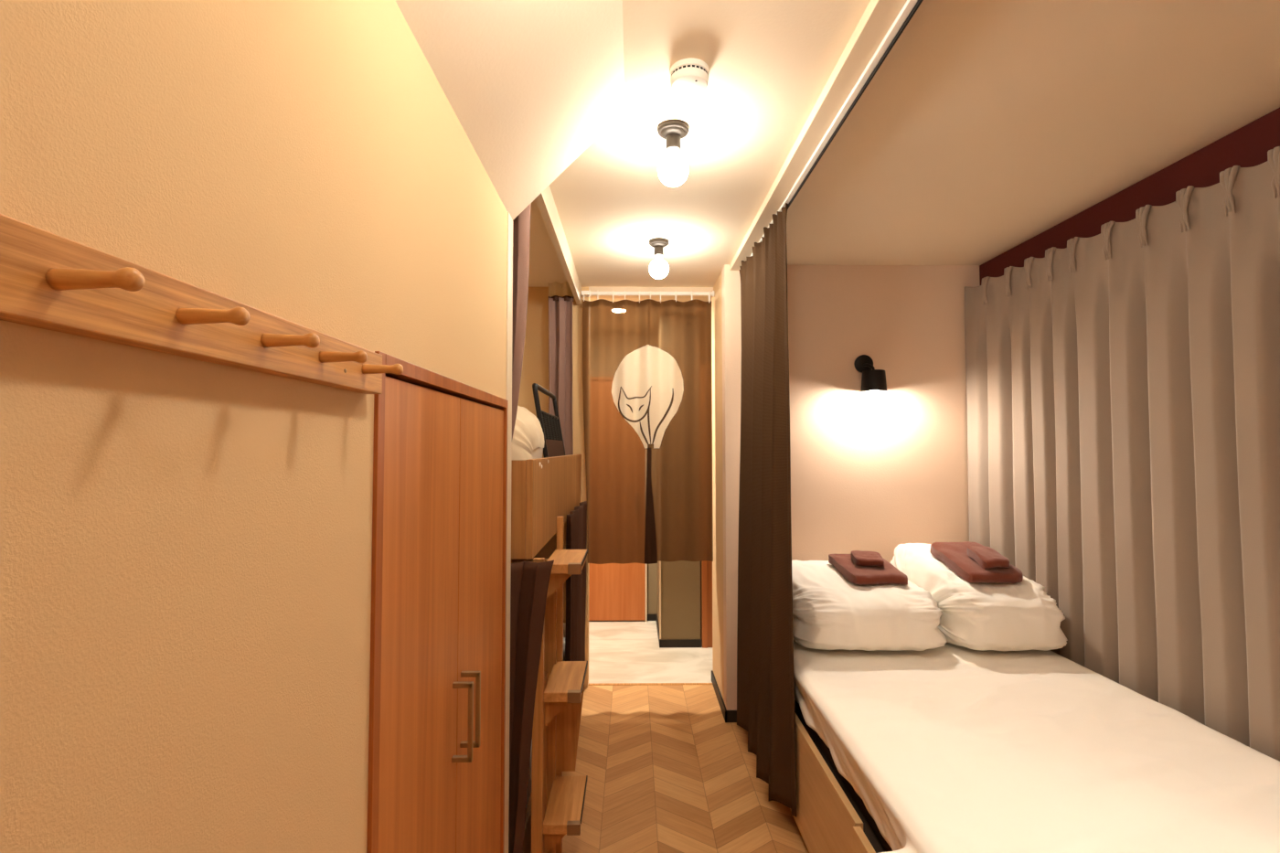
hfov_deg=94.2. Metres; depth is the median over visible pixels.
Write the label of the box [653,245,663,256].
socket
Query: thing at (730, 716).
baseboard
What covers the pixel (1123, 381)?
window curtain
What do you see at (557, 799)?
ladder
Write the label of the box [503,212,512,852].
trim
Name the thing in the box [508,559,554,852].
curtain
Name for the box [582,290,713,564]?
curtain
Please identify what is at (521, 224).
curtain
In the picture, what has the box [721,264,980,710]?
wall
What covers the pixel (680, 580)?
pier
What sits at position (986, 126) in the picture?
ceiling
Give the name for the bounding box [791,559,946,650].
pillow
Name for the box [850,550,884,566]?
towel
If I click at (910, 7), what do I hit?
track
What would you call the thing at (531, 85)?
ceiling
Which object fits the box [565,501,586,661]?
curtain
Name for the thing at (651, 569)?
wall
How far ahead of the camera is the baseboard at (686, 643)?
4.32 m
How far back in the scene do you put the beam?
2.60 m
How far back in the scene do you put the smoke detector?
1.55 m
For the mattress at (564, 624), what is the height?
0.174 m
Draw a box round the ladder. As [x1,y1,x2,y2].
[531,516,587,852]
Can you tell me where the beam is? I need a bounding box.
[535,185,581,305]
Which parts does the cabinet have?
door, handle, handle, door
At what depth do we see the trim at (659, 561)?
4.33 m
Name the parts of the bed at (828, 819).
drawer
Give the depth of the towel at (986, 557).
2.57 m
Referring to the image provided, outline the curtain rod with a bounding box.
[581,290,714,297]
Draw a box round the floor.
[562,620,809,852]
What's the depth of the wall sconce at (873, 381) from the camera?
3.11 m
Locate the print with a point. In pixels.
(647, 380)
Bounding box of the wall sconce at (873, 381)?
[853,354,887,395]
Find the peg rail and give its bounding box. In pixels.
[0,213,403,394]
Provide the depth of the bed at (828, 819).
1.94 m
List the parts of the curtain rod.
rod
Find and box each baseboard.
[646,614,701,647]
[711,670,736,722]
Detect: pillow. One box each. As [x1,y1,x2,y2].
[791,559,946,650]
[890,543,1067,650]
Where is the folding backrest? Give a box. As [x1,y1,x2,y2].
[532,383,565,458]
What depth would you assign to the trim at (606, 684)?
3.64 m
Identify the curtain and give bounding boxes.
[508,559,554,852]
[512,202,531,438]
[548,281,573,455]
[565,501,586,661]
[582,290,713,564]
[736,202,796,817]
[964,146,1279,761]
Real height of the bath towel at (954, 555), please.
0.126 m
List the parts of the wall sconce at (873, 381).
wall plate, arm, lamp shade, bulb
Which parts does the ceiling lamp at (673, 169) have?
plate, bulb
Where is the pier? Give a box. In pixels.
[657,560,700,639]
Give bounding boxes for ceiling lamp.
[648,237,669,278]
[657,119,688,186]
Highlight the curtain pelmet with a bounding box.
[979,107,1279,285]
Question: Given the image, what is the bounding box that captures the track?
[749,0,923,256]
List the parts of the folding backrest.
panel, panel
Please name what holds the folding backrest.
on the mattress
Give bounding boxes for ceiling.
[394,0,625,220]
[528,0,1279,301]
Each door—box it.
[588,563,646,622]
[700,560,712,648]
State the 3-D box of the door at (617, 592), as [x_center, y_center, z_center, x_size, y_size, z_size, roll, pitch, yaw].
[-0.352,0.605,4.982,0.818,2.050,0.090,0,-2,-1]
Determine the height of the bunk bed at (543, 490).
1.413 m
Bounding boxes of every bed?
[511,454,581,852]
[789,706,885,852]
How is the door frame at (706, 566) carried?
on the floor
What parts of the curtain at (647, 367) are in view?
panel, panel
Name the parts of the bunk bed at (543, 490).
panel, guard panel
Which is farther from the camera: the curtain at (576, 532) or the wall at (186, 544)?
the curtain at (576, 532)
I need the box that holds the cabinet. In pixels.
[366,351,507,852]
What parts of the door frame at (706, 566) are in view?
post, casing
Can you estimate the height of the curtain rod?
0.036 m
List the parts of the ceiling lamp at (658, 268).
bulb, plate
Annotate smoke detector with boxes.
[670,57,709,96]
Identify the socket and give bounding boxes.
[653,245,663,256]
[665,132,680,152]
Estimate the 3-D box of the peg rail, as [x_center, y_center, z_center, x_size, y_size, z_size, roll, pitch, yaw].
[-0.340,-0.093,0.275,0.072,0.055,1.112,0,-2,-1]
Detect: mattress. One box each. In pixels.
[526,623,565,806]
[793,640,1279,852]
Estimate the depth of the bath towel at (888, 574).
2.63 m
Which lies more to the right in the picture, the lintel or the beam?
the lintel
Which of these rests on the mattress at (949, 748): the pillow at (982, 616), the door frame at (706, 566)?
the pillow at (982, 616)
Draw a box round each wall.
[0,0,507,852]
[517,287,589,687]
[644,563,657,620]
[711,271,724,701]
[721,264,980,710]
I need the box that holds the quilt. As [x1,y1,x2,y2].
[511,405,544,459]
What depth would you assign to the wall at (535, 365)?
3.67 m
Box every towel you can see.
[828,553,907,585]
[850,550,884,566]
[929,541,1023,583]
[966,545,1009,568]
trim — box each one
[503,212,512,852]
[588,682,712,685]
[659,561,661,639]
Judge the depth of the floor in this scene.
2.73 m
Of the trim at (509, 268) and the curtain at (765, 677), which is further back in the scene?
the curtain at (765, 677)
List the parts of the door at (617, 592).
frame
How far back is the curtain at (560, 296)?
3.50 m
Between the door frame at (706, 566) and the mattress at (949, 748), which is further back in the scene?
the door frame at (706, 566)
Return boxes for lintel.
[588,287,713,298]
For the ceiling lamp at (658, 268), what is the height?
0.182 m
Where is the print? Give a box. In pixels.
[611,344,683,447]
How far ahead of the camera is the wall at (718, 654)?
3.51 m
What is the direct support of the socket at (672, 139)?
attached to the ceiling lamp at (673, 169)
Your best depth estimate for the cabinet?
1.13 m

